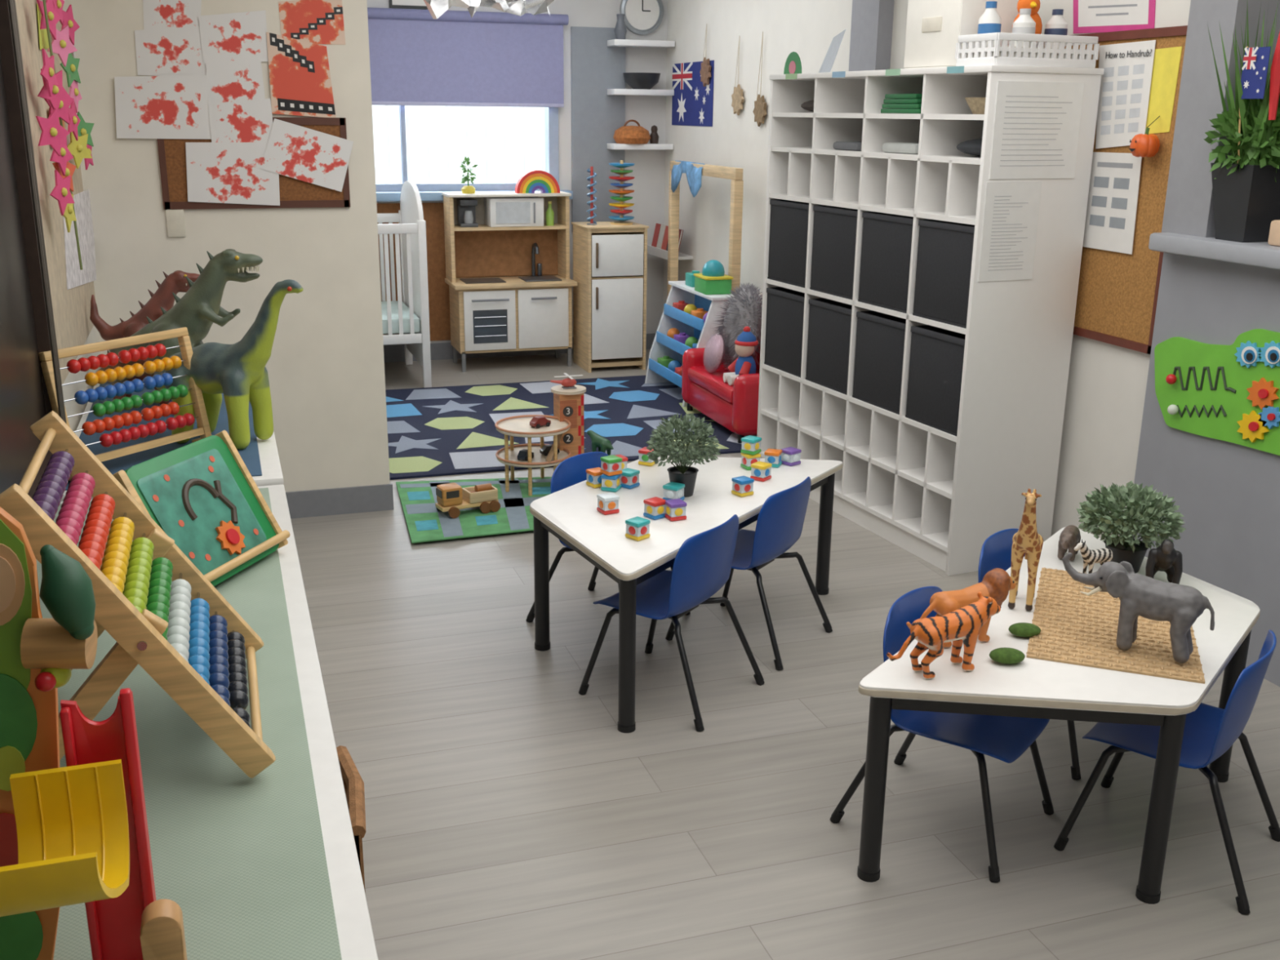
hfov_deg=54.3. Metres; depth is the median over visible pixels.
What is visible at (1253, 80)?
flag
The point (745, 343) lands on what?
doll
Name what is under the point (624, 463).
block
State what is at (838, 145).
pile
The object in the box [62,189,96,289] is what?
drawing
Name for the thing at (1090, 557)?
zebra
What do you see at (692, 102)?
flag
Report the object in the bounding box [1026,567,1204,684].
placemat
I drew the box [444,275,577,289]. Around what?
countertop
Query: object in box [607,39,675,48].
wall shelf
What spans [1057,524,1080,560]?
toy rhino
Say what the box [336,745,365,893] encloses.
chair
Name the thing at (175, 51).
painting
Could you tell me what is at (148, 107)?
painting
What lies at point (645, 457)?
picture
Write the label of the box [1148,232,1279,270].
trim ledge
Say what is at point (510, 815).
floor
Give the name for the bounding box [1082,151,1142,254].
poster
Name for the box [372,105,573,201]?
window
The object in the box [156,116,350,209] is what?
cork board
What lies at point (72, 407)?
wall
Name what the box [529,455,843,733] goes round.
table
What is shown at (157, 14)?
painting
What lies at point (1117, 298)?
cork board
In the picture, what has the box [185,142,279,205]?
painting
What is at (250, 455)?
tablecloth
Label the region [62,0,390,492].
wall partition
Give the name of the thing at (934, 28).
wall
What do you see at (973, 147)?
hat
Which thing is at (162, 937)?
wooden arch
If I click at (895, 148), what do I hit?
pile
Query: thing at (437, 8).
decoration
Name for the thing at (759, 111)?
hanging ornament
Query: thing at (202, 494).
board
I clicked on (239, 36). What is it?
painting
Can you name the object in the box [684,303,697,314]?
ball
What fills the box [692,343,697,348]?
brick
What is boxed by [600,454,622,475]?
block
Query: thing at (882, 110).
folder
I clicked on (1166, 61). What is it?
notice
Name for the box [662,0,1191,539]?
wall
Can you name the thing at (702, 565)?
child chair
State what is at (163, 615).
abacus
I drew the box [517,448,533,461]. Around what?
toy car
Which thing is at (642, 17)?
wall clock
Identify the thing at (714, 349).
cushion
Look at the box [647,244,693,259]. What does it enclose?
ledge
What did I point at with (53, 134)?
flower garland
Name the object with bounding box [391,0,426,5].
print
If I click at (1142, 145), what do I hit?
ornament
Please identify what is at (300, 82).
painting
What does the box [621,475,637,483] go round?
picture
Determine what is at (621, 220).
tower
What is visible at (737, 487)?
picture
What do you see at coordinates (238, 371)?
dinosaur
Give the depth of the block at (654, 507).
3.95 m
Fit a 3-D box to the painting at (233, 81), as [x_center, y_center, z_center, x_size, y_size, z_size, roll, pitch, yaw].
[-1.621,-1.582,5.005,0.222,0.206,0.002,-5,17,-18]
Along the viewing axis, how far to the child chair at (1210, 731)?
2.99 m
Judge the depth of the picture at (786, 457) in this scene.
4.56 m
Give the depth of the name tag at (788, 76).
5.63 m
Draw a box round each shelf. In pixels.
[453,222,565,231]
[606,88,674,95]
[606,142,673,149]
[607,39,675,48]
[756,65,1104,575]
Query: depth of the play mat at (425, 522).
5.59 m
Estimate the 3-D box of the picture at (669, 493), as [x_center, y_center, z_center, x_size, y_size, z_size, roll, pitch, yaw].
[0.116,0.047,4.119,0.057,0.026,0.022,-3,17,-13]
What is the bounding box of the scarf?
[671,160,704,197]
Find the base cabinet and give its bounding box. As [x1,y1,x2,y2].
[60,383,283,501]
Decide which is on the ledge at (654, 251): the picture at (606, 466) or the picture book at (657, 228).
the picture book at (657, 228)
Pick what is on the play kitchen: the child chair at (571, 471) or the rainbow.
the rainbow
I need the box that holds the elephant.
[1062,552,1214,663]
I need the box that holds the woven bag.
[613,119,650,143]
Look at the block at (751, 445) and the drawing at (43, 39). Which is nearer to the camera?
the drawing at (43, 39)
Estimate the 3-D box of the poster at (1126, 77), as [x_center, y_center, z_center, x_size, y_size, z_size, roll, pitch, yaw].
[1.751,-1.397,4.547,0.006,0.375,0.303,-5,17,-18]
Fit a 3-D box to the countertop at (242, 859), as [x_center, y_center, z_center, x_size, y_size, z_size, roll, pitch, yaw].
[-0.819,0.433,2.029,0.532,0.003,2.870,-5,17,-18]
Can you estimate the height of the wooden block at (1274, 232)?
0.078 m
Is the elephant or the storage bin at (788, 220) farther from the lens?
the storage bin at (788, 220)
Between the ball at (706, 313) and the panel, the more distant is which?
the ball at (706, 313)
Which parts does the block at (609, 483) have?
frame, frame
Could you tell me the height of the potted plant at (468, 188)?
0.250 m
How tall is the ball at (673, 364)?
0.090 m
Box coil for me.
[586,166,596,225]
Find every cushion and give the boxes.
[688,364,759,403]
[703,333,724,373]
[711,282,762,372]
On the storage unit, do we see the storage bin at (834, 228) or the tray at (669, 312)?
the tray at (669, 312)
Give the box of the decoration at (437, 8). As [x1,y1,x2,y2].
[423,0,554,18]
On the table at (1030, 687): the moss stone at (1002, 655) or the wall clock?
the moss stone at (1002, 655)
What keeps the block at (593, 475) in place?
on the table at (571, 514)
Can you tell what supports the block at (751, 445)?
on the block at (747, 460)
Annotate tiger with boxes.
[886,591,1001,679]
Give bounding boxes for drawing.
[36,4,48,49]
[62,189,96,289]
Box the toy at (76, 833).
[0,506,155,959]
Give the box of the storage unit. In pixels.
[644,280,733,407]
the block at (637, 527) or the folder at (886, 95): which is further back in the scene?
the folder at (886, 95)
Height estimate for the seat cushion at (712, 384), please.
0.089 m
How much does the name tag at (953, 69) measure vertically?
0.024 m
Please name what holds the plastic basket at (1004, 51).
on the cubby shelf at (937, 495)
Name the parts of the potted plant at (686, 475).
pot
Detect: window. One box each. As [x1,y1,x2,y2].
[0,0,53,498]
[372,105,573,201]
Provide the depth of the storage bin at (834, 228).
5.49 m
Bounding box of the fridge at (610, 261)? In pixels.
[571,221,648,373]
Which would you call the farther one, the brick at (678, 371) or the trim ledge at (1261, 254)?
the brick at (678, 371)
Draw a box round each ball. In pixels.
[666,328,679,338]
[667,360,681,372]
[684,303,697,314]
[684,336,698,347]
[702,312,707,323]
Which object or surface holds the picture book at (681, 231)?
on the ledge at (654, 251)
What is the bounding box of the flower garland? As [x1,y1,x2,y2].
[35,0,93,270]
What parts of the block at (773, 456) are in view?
frame, frame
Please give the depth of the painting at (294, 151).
5.15 m
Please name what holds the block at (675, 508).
on the table at (571, 514)
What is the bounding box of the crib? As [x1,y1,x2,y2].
[377,180,431,387]
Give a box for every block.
[586,466,603,488]
[596,492,619,515]
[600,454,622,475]
[600,473,621,492]
[614,454,627,470]
[620,467,639,488]
[625,516,650,541]
[638,446,655,466]
[643,496,666,519]
[662,481,684,500]
[665,498,686,521]
[731,475,754,497]
[740,435,761,455]
[740,453,760,470]
[750,461,772,481]
[764,448,782,467]
[781,446,801,466]
[1267,219,1279,246]
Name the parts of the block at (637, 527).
frame, frame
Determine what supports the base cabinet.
on the floor
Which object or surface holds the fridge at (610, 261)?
on the floor
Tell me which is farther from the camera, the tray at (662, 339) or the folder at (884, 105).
the tray at (662, 339)
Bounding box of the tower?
[608,160,635,225]
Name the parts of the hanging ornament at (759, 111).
cord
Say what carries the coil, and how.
on the fridge at (610, 261)
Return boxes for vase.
[613,13,626,39]
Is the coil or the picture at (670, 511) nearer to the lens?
the picture at (670, 511)
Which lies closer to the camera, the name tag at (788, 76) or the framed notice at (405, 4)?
the name tag at (788, 76)
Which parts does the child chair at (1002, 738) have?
leg, leg, leg, leg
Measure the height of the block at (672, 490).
0.056 m
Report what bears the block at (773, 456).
on the table at (571, 514)
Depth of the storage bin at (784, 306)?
5.97 m
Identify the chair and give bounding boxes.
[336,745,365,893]
[525,451,690,622]
[578,514,764,731]
[665,476,832,670]
[830,586,1053,882]
[977,528,1080,779]
[1053,630,1279,914]
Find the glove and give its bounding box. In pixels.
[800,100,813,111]
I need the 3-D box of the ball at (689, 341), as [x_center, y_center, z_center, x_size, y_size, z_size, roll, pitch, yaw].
[0.328,-0.859,7.871,0.086,0.090,0.089,-5,17,-18]
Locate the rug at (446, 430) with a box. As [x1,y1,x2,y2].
[385,375,756,479]
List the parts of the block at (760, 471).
frame, frame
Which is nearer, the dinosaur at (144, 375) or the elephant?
the elephant
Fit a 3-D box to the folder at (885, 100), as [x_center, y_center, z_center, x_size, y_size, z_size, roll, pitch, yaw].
[1.175,-1.528,5.042,0.300,0.018,0.234,-6,18,-22]
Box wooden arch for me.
[140,898,186,959]
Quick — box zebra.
[1074,539,1112,573]
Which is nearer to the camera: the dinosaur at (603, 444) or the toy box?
the dinosaur at (603, 444)
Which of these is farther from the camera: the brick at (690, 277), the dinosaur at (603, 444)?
the brick at (690, 277)
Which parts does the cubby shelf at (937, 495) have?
panel, panel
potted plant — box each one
[459,155,477,193]
[645,412,719,497]
[1076,480,1186,573]
[1203,0,1279,242]
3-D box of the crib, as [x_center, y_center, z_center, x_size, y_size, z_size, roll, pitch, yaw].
[-1.821,-1.314,8.279,0.690,1.299,0.890,-5,17,-18]
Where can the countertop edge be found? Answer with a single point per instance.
(353, 924)
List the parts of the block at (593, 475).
frame, frame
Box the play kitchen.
[441,191,577,372]
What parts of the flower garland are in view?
flower, flower, flower, flower, flower, flower, flower, flower, flower, flower, flower, flower, flower, flower, flower, flower, flower, flower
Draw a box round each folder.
[880,108,921,113]
[882,103,921,108]
[883,98,921,103]
[884,93,922,98]
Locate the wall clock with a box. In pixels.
[619,0,663,35]
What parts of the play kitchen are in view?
leg, leg, stove plate, handle, panel, cabinet door, handle, leg, leg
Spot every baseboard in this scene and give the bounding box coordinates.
[285,484,393,518]
[383,333,656,362]
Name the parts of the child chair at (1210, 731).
leg, leg, leg, leg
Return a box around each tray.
[648,358,681,387]
[656,331,692,355]
[663,303,704,331]
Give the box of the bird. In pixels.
[1011,0,1042,34]
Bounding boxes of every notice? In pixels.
[388,0,428,9]
[977,181,1041,281]
[989,80,1084,179]
[1145,46,1182,133]
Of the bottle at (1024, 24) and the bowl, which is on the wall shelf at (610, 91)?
the bowl
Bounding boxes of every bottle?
[546,201,554,226]
[977,0,1001,47]
[1011,8,1035,47]
[1043,8,1067,48]
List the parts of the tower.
dish, dish, dish, dish, dish, dish, dish, dish, dish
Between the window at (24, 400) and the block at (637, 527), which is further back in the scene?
the block at (637, 527)
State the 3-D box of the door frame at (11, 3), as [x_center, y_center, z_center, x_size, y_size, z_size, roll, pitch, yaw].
[-1.496,-0.875,3.042,0.010,1.575,0.062,-5,17,-18]
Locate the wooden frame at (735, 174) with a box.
[666,160,743,298]
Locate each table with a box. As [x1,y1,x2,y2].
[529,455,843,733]
[857,527,1260,904]
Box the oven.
[462,289,515,351]
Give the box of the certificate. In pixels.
[1073,0,1155,33]
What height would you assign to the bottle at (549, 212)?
0.165 m
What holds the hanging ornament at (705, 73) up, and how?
hanging from the wall at (1107, 383)
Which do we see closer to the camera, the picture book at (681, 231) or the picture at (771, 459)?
the picture at (771, 459)
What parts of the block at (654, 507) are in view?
frame, frame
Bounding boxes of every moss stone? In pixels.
[989,647,1025,663]
[1008,622,1040,637]
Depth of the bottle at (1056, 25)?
4.59 m
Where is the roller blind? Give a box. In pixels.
[367,7,568,107]
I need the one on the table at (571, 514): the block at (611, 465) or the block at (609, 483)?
the block at (609, 483)
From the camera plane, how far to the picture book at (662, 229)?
9.15 m
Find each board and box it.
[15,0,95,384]
[112,430,289,586]
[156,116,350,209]
[376,202,557,341]
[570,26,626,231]
[1064,25,1187,354]
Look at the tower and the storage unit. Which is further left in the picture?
the tower
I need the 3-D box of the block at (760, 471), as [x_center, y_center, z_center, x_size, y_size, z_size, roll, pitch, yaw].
[0.426,-0.030,4.391,0.057,0.056,0.057,13,20,35]
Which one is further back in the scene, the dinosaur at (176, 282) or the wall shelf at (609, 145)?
the wall shelf at (609, 145)
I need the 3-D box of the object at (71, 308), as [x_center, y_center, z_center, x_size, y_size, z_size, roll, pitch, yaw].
[-1.902,-1.205,4.013,0.019,1.600,1.450,-5,17,-18]
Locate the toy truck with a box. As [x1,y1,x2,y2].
[435,482,500,518]
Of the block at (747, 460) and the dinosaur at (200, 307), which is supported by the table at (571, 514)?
the block at (747, 460)
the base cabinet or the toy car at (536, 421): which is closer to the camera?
the base cabinet
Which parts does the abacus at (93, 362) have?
post, post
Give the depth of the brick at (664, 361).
8.18 m
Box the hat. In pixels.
[956,137,982,155]
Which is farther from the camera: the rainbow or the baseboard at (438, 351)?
the baseboard at (438, 351)
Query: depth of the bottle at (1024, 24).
4.48 m
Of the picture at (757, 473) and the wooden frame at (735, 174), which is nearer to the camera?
the picture at (757, 473)
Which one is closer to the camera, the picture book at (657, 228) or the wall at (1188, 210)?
the wall at (1188, 210)
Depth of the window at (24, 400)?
3.08 m
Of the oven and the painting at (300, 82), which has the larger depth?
the oven
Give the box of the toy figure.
[649,124,658,143]
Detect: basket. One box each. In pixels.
[955,32,1099,68]
[964,97,986,114]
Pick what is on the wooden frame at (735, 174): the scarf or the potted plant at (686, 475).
the scarf
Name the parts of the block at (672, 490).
frame, frame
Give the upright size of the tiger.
0.175 m
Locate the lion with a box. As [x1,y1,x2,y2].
[906,568,1015,647]
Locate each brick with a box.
[657,355,674,368]
[672,300,689,311]
[673,332,690,344]
[675,365,682,375]
[685,270,702,287]
[690,308,707,319]
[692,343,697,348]
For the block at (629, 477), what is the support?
on the table at (571, 514)
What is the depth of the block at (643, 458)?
4.54 m
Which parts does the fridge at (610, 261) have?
handle, handle, door, door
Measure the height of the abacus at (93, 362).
0.354 m
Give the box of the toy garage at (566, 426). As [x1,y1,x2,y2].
[494,384,586,495]
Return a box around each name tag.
[785,73,796,79]
[831,71,845,77]
[884,68,900,75]
[946,66,964,73]
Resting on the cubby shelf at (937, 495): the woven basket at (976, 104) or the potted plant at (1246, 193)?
the woven basket at (976, 104)
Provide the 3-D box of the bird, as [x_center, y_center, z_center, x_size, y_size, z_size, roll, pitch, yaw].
[1.424,-1.688,4.593,0.097,0.192,0.122,11,19,32]
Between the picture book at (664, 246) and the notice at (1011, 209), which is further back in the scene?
the picture book at (664, 246)
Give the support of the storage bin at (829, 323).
on the cubby shelf at (937, 495)
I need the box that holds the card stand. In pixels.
[818,29,845,72]
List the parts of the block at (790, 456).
frame, frame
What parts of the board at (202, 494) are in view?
rail, panel, foot rail, rail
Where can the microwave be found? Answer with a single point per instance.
(499, 211)
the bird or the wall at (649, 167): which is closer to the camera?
the bird
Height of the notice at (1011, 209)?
0.360 m
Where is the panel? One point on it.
(1231, 393)
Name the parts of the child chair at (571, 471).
leg, leg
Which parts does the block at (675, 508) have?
frame, frame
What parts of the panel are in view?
knob, knob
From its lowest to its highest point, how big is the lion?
0.177 m
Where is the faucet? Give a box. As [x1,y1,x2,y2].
[531,243,542,275]
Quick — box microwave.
[484,196,543,226]
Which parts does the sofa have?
armrest, armrest, backrest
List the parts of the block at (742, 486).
frame, frame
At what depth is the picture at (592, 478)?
4.27 m
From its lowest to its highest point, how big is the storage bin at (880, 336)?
0.376 m
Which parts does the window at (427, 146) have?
sill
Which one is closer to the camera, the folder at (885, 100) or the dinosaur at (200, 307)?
the dinosaur at (200, 307)
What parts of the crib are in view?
rail, rail, mattress, rail, post, panel, post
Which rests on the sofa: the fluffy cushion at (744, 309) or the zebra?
the fluffy cushion at (744, 309)
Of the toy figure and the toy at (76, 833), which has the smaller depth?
the toy at (76, 833)
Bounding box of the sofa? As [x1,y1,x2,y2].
[681,335,760,443]
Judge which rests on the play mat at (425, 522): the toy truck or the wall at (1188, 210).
the toy truck
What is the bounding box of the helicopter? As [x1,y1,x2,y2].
[550,373,582,389]
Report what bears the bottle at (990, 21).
on the plastic basket at (1004, 51)
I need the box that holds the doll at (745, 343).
[723,326,758,385]
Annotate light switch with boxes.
[165,208,186,237]
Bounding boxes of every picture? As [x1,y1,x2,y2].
[588,475,601,483]
[599,500,615,509]
[602,462,618,471]
[604,478,619,487]
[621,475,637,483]
[628,526,647,534]
[641,453,654,461]
[646,506,664,514]
[666,489,682,497]
[666,506,683,515]
[733,484,751,491]
[742,457,757,464]
[743,443,759,449]
[753,469,769,476]
[767,455,781,462]
[782,453,798,461]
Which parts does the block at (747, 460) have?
frame, frame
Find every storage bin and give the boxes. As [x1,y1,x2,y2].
[764,287,804,377]
[767,199,808,288]
[805,297,852,395]
[809,204,857,299]
[852,311,906,414]
[857,211,913,313]
[905,324,965,436]
[912,219,974,328]
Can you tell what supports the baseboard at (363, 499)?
attached to the wall partition at (325, 366)
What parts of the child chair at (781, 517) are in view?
leg, leg, leg, leg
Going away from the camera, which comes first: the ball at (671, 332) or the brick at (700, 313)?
the brick at (700, 313)
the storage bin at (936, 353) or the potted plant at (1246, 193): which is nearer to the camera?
the potted plant at (1246, 193)
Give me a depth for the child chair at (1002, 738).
3.09 m
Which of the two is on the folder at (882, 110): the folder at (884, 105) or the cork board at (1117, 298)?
the folder at (884, 105)
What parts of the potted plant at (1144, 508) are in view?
pot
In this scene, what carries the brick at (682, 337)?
in the storage unit
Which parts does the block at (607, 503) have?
frame, frame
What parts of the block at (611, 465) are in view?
frame, frame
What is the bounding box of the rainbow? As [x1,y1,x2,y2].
[515,169,559,193]
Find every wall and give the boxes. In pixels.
[62,325,101,433]
[366,0,667,345]
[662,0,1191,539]
[903,0,1018,68]
[1133,252,1279,686]
[1161,0,1279,237]
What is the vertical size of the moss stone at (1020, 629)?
0.031 m
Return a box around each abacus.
[0,410,275,777]
[38,327,211,480]
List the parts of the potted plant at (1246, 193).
pot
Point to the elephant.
(1139, 594)
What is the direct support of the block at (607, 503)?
on the table at (571, 514)
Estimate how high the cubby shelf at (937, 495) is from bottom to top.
1.922 m
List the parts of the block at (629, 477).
frame, frame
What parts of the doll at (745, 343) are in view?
leg, leg, arm, arm, cap trim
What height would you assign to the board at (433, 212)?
0.980 m
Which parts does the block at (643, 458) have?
frame, frame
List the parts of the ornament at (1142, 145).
stem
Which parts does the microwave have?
handle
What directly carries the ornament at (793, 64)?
on the cubby shelf at (937, 495)
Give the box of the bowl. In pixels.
[622,72,660,88]
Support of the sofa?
on the rug at (446, 430)
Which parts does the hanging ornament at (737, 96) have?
cord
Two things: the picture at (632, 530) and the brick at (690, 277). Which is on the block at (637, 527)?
the picture at (632, 530)
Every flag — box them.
[671,60,714,126]
[1237,46,1271,163]
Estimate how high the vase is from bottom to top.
0.170 m
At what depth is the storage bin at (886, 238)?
5.14 m
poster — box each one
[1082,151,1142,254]
[1095,40,1155,148]
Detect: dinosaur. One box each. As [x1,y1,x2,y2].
[89,270,199,340]
[98,350,168,404]
[108,248,262,360]
[153,279,302,449]
[586,430,613,455]
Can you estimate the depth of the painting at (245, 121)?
5.04 m
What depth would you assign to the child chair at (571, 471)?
4.42 m
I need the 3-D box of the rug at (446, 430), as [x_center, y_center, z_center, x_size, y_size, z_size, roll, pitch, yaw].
[-0.519,-0.368,7.390,2.330,0.012,2.030,-5,17,-18]
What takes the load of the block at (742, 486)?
on the table at (571, 514)
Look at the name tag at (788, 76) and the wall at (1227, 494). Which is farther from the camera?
the name tag at (788, 76)
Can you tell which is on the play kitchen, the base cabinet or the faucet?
the faucet
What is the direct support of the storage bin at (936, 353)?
on the cubby shelf at (937, 495)
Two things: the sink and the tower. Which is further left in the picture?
the sink
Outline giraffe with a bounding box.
[1008,488,1043,611]
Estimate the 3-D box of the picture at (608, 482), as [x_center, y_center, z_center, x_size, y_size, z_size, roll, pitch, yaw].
[-0.090,0.010,4.235,0.057,0.026,0.022,-7,18,-24]
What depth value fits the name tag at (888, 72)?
4.93 m
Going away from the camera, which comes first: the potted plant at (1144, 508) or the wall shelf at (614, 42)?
the potted plant at (1144, 508)
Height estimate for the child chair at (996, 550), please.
0.582 m
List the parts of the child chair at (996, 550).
leg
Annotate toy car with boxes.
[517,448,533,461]
[529,415,551,428]
[539,444,559,456]
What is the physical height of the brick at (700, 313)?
0.085 m
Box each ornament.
[699,23,711,86]
[731,37,744,115]
[752,31,766,126]
[783,51,801,74]
[1128,115,1159,157]
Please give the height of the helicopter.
0.060 m
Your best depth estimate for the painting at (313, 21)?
5.04 m
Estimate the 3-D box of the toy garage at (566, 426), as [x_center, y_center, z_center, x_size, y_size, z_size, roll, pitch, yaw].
[-0.456,-0.189,5.953,0.470,0.445,0.385,-5,17,-18]
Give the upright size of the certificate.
0.207 m
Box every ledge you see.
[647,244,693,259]
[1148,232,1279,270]
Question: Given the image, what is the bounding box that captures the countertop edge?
[60,484,377,959]
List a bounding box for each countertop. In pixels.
[35,487,342,959]
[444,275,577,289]
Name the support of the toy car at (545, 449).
on the toy garage at (566, 426)
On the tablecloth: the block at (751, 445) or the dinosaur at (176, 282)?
the dinosaur at (176, 282)
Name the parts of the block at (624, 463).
frame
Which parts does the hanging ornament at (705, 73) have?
cord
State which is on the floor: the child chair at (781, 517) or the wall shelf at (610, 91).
the child chair at (781, 517)
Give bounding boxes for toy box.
[693,259,733,294]
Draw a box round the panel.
[1154,328,1279,455]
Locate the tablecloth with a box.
[65,382,262,490]
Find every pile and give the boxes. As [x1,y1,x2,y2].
[832,141,862,151]
[882,142,919,154]
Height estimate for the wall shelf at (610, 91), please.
0.040 m
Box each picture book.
[651,222,661,247]
[656,224,666,248]
[661,226,668,250]
[678,229,683,251]
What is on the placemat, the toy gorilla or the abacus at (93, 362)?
the toy gorilla
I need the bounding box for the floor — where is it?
[290,349,1279,959]
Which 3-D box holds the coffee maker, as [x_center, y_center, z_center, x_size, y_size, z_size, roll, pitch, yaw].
[-1.193,-1.848,8.631,0.120,0.184,0.144,-5,17,-18]
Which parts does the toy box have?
lid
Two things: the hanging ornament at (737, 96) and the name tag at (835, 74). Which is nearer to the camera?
the name tag at (835, 74)
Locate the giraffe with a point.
(1027, 540)
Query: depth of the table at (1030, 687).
2.87 m
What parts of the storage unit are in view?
panel, panel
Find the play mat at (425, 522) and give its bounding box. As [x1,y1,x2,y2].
[395,476,551,542]
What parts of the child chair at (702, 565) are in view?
leg, leg, leg, leg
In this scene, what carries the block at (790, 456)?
on the table at (571, 514)
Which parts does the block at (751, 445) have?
frame, frame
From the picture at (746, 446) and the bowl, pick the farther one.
the bowl
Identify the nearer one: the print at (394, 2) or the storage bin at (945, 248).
the storage bin at (945, 248)
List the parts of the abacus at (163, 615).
prop leg, prop leg, rail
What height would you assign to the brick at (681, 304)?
0.085 m
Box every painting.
[114,75,211,138]
[134,26,206,75]
[142,0,201,29]
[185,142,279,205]
[198,10,268,63]
[205,59,265,103]
[208,98,273,142]
[261,118,353,191]
[266,31,335,117]
[278,0,345,44]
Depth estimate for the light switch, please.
5.07 m
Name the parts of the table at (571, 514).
leg, leg, leg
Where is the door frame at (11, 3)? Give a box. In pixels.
[7,0,66,424]
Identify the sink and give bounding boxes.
[518,275,561,281]
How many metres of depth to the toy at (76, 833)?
1.39 m
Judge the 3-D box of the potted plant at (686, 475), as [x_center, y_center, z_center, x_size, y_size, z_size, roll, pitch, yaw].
[0.142,-0.087,4.173,0.258,0.282,0.256,-5,17,-18]
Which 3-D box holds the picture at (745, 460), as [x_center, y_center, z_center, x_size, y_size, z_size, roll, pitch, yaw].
[0.396,-0.066,4.513,0.057,0.026,0.022,7,17,20]
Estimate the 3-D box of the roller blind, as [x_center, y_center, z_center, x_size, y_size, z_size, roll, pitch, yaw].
[-1.325,-2.874,8.512,1.720,0.619,0.070,-5,17,-18]
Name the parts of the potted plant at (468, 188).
pot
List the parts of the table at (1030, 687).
leg, leg, leg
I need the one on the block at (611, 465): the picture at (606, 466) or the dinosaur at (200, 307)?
the picture at (606, 466)
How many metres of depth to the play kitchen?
8.75 m
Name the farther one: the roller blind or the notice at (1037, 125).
the roller blind
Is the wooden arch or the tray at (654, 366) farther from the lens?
the tray at (654, 366)
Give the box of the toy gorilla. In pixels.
[1145,538,1182,584]
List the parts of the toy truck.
window panel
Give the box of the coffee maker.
[456,198,478,226]
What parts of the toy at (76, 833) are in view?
arm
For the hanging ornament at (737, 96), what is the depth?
7.82 m
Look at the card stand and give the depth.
5.54 m

